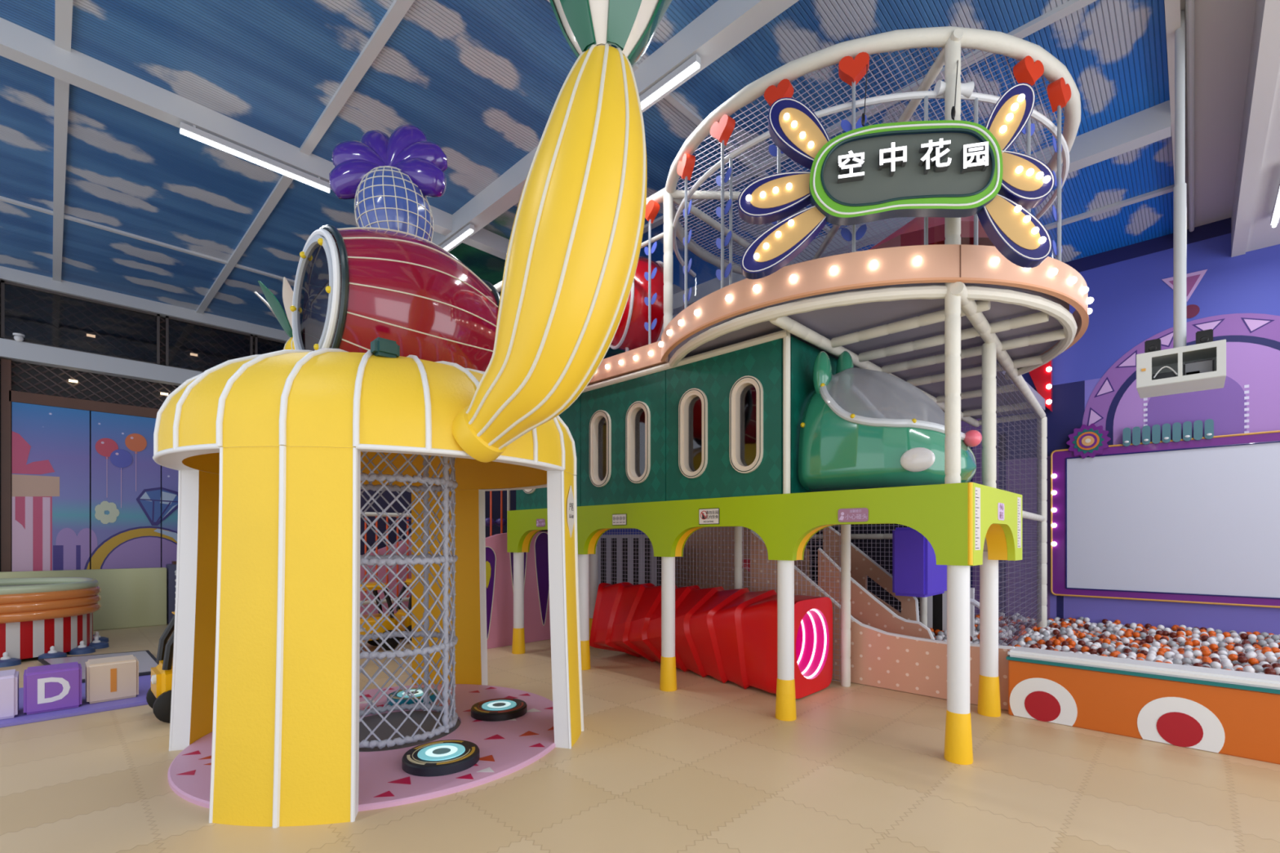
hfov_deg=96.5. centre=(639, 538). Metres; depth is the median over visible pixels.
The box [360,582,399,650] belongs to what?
toy car
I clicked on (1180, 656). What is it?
ball
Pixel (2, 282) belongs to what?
window
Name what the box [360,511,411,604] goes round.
stair railing
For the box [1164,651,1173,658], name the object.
ball
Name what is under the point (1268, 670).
ball
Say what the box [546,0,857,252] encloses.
trim
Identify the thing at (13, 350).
trim
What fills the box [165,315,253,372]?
window
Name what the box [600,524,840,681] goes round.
safety net
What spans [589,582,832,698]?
tunnel
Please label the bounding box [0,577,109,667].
counter
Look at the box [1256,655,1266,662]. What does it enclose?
ball
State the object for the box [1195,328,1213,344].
speaker
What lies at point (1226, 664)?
ball
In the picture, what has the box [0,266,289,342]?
trim
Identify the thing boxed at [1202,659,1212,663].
ball
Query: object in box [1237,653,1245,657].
ball
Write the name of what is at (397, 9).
trim
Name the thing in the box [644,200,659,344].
pole
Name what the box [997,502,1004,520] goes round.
warning sign
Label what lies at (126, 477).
wall mural panel
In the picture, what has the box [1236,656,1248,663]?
ball
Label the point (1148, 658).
ball
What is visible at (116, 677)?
block
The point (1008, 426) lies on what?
safety net
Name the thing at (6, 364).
trim
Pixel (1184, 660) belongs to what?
ball
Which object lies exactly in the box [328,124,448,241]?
flower ornament
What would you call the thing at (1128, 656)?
ball
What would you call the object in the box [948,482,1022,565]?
arched valance
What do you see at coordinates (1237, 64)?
ceiling
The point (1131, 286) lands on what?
wall
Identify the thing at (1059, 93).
pole
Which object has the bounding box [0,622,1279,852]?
floor
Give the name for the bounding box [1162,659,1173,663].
ball
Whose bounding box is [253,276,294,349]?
leaves
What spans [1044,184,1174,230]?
trim
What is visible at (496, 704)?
light
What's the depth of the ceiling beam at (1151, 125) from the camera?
5.55 m
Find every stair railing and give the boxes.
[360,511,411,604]
[406,490,510,650]
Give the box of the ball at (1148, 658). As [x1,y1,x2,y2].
[1145,656,1155,661]
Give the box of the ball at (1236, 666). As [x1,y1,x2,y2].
[1233,665,1243,669]
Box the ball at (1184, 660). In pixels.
[1181,657,1191,664]
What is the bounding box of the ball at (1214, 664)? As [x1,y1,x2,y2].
[1209,661,1221,668]
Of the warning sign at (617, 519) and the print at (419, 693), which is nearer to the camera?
the print at (419, 693)
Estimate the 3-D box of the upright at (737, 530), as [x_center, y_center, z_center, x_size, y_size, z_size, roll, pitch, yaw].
[1.082,0.585,6.290,0.090,1.630,0.090,0,0,44]
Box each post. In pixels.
[511,552,525,653]
[577,554,591,670]
[589,546,598,639]
[659,556,676,691]
[775,560,796,720]
[943,564,973,764]
[977,551,1000,716]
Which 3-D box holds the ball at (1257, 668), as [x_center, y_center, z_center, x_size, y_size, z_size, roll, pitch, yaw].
[5.428,1.144,5.024,0.073,0.073,0.073,0,0,44]
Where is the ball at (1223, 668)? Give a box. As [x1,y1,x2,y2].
[1221,666,1232,670]
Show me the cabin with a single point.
(733, 441)
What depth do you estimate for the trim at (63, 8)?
5.51 m
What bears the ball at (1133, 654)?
in the balls at (1082, 635)
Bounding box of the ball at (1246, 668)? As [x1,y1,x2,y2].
[1242,666,1254,672]
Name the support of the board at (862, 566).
on the floor
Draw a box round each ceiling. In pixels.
[0,0,1174,359]
[1164,0,1279,257]
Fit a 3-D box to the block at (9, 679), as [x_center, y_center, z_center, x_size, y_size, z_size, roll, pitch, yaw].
[-4.997,1.206,4.372,0.328,0.325,0.325,0,0,44]
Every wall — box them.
[0,567,166,631]
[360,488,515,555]
[485,531,551,648]
[602,217,1279,635]
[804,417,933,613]
[1006,646,1279,764]
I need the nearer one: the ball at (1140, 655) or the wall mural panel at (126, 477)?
the ball at (1140, 655)
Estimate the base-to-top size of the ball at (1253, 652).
0.073 m
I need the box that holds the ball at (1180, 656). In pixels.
[1173,653,1183,660]
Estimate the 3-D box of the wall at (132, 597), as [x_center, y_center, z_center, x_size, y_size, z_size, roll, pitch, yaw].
[-8.613,0.935,8.499,0.200,0.930,2.420,0,0,44]
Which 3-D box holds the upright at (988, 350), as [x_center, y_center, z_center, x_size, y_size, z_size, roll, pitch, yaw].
[2.789,-0.730,4.566,0.100,1.660,0.100,0,0,44]
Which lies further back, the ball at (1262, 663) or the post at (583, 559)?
the post at (583, 559)
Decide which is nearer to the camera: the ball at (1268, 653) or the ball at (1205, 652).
the ball at (1268, 653)
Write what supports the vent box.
on the pavilion
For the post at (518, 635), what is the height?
1.300 m
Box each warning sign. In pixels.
[536,519,546,526]
[612,513,626,525]
[698,507,719,524]
[838,507,868,522]
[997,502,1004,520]
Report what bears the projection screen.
attached to the wall at (1131, 286)
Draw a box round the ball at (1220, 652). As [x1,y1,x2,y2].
[1217,650,1227,654]
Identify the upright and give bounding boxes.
[663,191,673,329]
[733,526,742,589]
[840,524,850,687]
[920,403,927,626]
[944,37,960,484]
[982,342,995,551]
[1036,416,1047,627]
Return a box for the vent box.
[370,337,399,357]
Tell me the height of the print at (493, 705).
0.004 m
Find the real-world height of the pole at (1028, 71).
1.340 m
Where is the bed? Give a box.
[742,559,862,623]
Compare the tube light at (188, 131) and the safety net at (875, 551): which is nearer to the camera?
the tube light at (188, 131)
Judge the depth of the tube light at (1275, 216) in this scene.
5.89 m
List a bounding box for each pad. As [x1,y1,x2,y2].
[167,684,555,811]
[386,687,437,706]
[401,739,479,777]
[471,697,527,721]
[892,527,946,597]
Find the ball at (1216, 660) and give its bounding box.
[1211,657,1220,663]
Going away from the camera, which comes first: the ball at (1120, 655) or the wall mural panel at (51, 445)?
the ball at (1120, 655)
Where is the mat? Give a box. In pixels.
[0,674,151,728]
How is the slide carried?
on the floor
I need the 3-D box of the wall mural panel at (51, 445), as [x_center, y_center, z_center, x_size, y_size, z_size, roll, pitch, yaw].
[-8.961,-0.307,8.712,0.063,3.415,0.824,0,0,44]
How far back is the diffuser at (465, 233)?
6.92 m
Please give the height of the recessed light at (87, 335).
0.035 m
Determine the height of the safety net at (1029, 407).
2.622 m
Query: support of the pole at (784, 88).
on the balcony
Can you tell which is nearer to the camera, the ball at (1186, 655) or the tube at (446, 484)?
the tube at (446, 484)
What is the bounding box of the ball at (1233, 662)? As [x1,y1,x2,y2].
[1231,660,1241,664]
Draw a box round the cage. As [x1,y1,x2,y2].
[493,26,1080,293]
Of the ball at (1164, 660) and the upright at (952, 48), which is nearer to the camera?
the upright at (952, 48)
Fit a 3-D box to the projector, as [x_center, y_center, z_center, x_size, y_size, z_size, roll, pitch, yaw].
[4.069,-2.538,4.306,0.474,2.803,0.464,0,0,44]
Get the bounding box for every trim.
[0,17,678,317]
[0,195,294,284]
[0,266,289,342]
[0,337,203,386]
[0,358,11,572]
[8,390,159,418]
[52,0,72,281]
[195,0,414,314]
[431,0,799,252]
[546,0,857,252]
[643,0,1096,233]
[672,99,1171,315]
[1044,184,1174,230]
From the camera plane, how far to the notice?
3.97 m
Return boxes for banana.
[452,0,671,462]
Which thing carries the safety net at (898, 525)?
hanging from the tube at (853, 536)
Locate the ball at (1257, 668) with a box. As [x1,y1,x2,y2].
[1252,664,1263,672]
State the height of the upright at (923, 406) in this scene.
3.000 m
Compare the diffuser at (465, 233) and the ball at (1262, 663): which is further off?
the diffuser at (465, 233)
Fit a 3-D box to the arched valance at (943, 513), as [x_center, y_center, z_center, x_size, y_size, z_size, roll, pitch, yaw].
[0.254,-0.091,5.321,5.099,0.512,0.174,0,0,44]
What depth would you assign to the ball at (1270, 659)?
5.39 m
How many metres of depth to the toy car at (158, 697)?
4.36 m
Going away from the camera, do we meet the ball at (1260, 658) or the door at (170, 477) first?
the ball at (1260, 658)
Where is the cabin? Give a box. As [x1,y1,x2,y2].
[515,329,848,510]
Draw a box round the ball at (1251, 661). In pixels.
[1248,657,1258,665]
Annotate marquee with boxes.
[1028,359,1053,411]
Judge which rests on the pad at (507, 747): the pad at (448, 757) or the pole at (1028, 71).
the pad at (448, 757)
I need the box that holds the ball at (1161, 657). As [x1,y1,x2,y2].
[1155,655,1164,661]
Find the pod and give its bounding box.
[609,256,663,351]
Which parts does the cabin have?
wall panel, wall panel, panel, wall panel, panel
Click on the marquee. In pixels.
(1042, 376)
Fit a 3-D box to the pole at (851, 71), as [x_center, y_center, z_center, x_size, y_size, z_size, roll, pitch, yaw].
[1.412,-2.500,3.776,0.190,1.340,0.080,0,0,19]
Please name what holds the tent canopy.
on the balcony
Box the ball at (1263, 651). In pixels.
[1261,649,1270,654]
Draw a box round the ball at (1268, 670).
[1263,667,1275,674]
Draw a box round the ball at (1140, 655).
[1136,653,1146,659]
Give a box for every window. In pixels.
[0,280,159,364]
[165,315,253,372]
[254,335,285,355]
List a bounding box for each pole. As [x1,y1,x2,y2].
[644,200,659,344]
[676,153,695,308]
[710,114,735,288]
[764,79,794,224]
[838,52,869,252]
[1013,55,1044,212]
[1047,77,1071,261]
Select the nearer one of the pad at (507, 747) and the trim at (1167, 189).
the pad at (507, 747)
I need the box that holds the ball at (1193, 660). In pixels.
[1191,658,1201,664]
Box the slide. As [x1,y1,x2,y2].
[750,529,1014,710]
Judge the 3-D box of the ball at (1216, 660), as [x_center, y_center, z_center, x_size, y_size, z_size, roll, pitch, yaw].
[5.455,1.163,5.422,0.073,0.073,0.073,0,0,44]
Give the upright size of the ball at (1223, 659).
0.073 m
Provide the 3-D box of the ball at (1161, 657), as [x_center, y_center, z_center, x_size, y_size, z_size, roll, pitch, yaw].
[5.028,1.162,5.528,0.073,0.073,0.073,0,0,44]
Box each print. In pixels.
[390,688,435,699]
[406,740,475,764]
[474,698,524,712]
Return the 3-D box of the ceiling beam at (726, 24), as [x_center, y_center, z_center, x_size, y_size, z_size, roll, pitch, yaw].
[-2.107,-3.830,6.915,12.350,0.240,0.180,0,0,44]
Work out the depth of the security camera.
8.32 m
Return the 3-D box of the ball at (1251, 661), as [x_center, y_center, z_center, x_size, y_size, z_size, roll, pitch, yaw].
[5.842,1.171,5.445,0.073,0.073,0.073,0,0,44]
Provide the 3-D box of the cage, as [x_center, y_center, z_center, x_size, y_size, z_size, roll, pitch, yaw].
[0.824,-2.543,6.457,6.597,1.487,3.434,0,0,44]
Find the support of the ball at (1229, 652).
in the balls at (1082, 635)
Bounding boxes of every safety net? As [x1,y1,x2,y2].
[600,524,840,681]
[675,526,809,591]
[809,524,919,621]
[960,419,1036,623]
[995,358,1041,646]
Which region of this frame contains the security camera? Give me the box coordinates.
[13,333,24,342]
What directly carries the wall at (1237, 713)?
on the floor
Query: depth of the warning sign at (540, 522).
6.54 m
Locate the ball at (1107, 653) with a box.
[1102,650,1110,656]
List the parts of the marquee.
bulb, bulb, bulb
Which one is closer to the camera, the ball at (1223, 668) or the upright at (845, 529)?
the ball at (1223, 668)
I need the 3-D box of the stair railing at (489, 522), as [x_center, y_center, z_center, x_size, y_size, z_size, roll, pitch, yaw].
[-2.262,0.325,7.257,0.210,2.150,1.375,0,0,44]
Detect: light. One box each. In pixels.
[68,379,77,382]
[86,333,95,337]
[179,121,330,192]
[396,688,423,697]
[417,742,465,760]
[440,223,474,251]
[481,699,516,710]
[639,53,700,109]
[1270,182,1279,227]
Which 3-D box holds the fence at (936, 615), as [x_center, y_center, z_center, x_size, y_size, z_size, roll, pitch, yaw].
[3.594,0.985,6.891,0.770,0.830,0.060,0,0,44]
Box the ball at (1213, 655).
[1208,653,1219,658]
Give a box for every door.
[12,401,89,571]
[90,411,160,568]
[161,466,178,567]
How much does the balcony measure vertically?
0.310 m
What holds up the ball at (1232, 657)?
on the ball
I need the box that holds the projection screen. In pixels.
[1050,418,1279,608]
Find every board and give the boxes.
[38,650,159,682]
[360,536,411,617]
[817,547,934,639]
[822,526,919,621]
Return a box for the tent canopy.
[869,215,994,249]
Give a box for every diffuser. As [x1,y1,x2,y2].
[444,229,473,251]
[1271,195,1279,227]
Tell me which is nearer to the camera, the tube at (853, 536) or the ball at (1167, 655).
the ball at (1167, 655)
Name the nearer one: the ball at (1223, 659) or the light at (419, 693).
the light at (419, 693)
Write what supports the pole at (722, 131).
on the balcony
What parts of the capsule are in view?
porthole frame, porthole pane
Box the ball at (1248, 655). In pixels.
[1244,653,1256,658]
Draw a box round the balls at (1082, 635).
[928,612,1279,675]
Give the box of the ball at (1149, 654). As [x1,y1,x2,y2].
[1146,653,1155,658]
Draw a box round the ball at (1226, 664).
[1222,661,1233,668]
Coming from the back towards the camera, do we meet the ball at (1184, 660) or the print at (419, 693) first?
the ball at (1184, 660)
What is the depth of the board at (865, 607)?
6.04 m
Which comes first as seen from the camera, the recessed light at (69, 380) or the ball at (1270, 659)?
the ball at (1270, 659)
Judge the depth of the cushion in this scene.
3.99 m
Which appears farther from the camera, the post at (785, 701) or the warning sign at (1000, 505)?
the post at (785, 701)
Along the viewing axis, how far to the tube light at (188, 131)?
5.49 m
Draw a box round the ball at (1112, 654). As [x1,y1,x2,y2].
[1109,652,1118,657]
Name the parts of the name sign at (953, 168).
bulb, bulb, bulb, bulb, bulb, bulb, bulb, bulb, bulb, bulb, bulb, bulb, bulb, bulb, bulb, bulb, bulb, bulb, bulb, bulb, bulb, bulb, bulb, bulb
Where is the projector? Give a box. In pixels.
[1136,10,1226,398]
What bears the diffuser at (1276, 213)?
attached to the tube light at (1275, 216)
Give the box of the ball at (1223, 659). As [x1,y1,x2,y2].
[1221,657,1231,662]
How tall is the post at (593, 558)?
1.300 m
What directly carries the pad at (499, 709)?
on the pad at (507, 747)
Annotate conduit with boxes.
[1185,0,1195,231]
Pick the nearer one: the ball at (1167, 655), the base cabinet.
the ball at (1167, 655)
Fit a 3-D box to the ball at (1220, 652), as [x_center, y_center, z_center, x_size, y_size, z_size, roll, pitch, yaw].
[5.830,1.152,5.718,0.073,0.073,0.073,0,0,44]
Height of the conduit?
0.048 m
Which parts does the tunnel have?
mouth panel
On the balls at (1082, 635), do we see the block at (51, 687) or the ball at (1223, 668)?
the ball at (1223, 668)
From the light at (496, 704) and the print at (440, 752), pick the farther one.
the light at (496, 704)
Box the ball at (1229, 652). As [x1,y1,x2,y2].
[1227,650,1237,655]
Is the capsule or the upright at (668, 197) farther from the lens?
the upright at (668, 197)
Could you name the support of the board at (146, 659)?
on the mat
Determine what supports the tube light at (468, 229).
attached to the ceiling at (482, 81)
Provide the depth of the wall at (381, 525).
9.38 m
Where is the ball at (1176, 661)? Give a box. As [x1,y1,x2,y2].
[1172,658,1182,664]
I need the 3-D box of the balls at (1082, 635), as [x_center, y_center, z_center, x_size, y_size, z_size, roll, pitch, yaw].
[5.817,1.169,5.270,5.668,0.218,4.509,0,0,44]
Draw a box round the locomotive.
[798,351,982,492]
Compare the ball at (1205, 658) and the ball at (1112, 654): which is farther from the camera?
the ball at (1112, 654)
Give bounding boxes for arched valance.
[506,482,973,565]
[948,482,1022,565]
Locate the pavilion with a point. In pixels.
(266, 449)
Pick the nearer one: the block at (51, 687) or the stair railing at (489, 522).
the block at (51, 687)
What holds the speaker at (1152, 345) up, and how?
on the projector
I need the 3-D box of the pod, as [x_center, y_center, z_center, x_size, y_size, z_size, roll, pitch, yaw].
[-0.050,-2.444,6.350,0.600,1.288,1.000,0,0,-20]
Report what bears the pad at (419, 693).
on the pad at (507, 747)
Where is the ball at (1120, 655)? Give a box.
[1117,653,1126,658]
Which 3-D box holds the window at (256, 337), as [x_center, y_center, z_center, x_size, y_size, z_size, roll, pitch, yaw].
[-6.701,-3.335,11.047,0.060,0.870,1.260,0,0,44]
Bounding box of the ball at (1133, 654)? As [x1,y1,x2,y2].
[1127,652,1137,657]
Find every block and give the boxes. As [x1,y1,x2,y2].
[0,669,18,719]
[23,662,81,715]
[84,654,138,703]
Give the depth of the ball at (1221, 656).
5.60 m
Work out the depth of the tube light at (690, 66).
4.54 m
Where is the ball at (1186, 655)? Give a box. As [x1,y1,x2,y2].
[1183,651,1193,657]
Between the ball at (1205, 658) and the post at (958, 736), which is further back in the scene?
the ball at (1205, 658)
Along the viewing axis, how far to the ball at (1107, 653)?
5.67 m
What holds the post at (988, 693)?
on the floor
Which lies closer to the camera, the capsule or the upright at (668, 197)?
the capsule
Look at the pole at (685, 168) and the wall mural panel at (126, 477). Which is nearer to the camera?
the pole at (685, 168)
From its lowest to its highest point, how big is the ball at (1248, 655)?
0.073 m
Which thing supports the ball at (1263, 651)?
in the balls at (1082, 635)
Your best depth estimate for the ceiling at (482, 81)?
5.20 m
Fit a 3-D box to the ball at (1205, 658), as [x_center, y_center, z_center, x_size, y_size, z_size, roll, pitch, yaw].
[5.384,1.163,5.426,0.073,0.073,0.073,0,0,44]
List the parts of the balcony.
bulb, bulb, bulb, bulb, bulb, bulb, bulb, bulb, bulb, bulb, bulb, bulb, bulb, bulb, bulb, bulb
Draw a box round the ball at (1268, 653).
[1264,651,1275,657]
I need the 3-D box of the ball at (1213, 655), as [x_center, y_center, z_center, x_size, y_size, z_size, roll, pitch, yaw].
[5.606,1.155,5.577,0.073,0.073,0.073,0,0,44]
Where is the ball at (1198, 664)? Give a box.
[1192,662,1203,666]
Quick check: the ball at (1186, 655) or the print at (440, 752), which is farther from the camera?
the ball at (1186, 655)
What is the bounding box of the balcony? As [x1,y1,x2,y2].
[586,244,1093,427]
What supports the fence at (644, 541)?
on the floor
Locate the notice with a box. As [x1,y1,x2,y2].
[567,485,574,537]
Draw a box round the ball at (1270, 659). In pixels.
[1266,655,1277,662]
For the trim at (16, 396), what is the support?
attached to the window frame at (43, 318)
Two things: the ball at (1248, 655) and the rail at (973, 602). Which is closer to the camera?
the ball at (1248, 655)
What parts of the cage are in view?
straight rail, handrail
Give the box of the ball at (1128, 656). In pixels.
[1125,655,1135,659]
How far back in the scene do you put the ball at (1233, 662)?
5.54 m
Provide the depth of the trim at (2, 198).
7.45 m
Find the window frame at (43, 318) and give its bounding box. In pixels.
[0,282,547,572]
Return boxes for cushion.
[1007,646,1279,689]
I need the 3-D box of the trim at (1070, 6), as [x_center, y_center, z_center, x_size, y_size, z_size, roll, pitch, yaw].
[-0.889,-3.933,8.172,12.350,0.035,0.090,0,0,44]
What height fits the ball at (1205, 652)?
0.073 m
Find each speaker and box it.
[1144,338,1160,352]
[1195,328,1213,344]
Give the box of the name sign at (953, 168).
[737,59,1054,279]
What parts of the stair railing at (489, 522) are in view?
post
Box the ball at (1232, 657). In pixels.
[1227,653,1238,661]
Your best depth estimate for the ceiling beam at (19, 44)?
5.00 m
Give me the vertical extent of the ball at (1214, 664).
0.073 m
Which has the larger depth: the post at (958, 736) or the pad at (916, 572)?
the pad at (916, 572)
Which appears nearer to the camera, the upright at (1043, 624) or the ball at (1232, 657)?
the ball at (1232, 657)
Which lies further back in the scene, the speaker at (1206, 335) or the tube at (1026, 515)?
the tube at (1026, 515)
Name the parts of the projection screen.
bulb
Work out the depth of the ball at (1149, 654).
5.52 m
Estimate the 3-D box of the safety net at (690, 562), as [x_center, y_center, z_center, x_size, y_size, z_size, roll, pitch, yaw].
[1.272,0.533,8.828,2.883,1.725,0.050,0,0,44]
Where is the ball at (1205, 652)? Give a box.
[1201,649,1211,656]
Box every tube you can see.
[359,451,457,749]
[809,533,892,539]
[1022,510,1044,521]
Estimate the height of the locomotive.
1.240 m
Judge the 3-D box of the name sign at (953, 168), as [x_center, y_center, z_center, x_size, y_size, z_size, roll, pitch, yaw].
[1.492,-2.387,3.520,1.759,1.628,0.511,0,0,6]
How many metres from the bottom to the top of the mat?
0.030 m
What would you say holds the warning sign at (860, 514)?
attached to the arched valance at (943, 513)
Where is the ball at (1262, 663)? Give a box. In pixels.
[1258,661,1269,666]
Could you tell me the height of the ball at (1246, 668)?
0.073 m
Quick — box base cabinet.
[165,564,176,624]
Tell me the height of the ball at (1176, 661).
0.073 m
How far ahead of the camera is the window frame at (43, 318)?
9.17 m
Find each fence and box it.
[596,534,661,586]
[915,587,974,637]
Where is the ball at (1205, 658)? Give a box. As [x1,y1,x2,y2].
[1201,657,1212,662]
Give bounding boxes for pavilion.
[152,347,583,828]
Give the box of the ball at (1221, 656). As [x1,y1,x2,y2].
[1218,654,1227,659]
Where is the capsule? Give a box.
[289,224,500,371]
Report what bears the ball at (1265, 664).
on the ball
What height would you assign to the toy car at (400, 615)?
0.840 m
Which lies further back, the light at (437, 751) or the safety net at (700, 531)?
the safety net at (700, 531)
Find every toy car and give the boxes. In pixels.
[146,611,174,723]
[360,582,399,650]
[394,578,411,642]
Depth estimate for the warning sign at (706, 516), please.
4.87 m
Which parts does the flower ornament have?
bulb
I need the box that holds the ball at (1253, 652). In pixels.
[1246,651,1257,657]
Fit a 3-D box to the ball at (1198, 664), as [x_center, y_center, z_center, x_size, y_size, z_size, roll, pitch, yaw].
[5.054,1.159,5.175,0.073,0.073,0.073,0,0,44]
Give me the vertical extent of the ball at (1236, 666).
0.073 m
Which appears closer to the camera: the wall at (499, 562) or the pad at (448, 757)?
the pad at (448, 757)
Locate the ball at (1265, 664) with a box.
[1262,663,1273,668]
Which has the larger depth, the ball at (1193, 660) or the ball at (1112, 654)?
the ball at (1112, 654)
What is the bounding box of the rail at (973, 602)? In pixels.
[969,598,979,608]

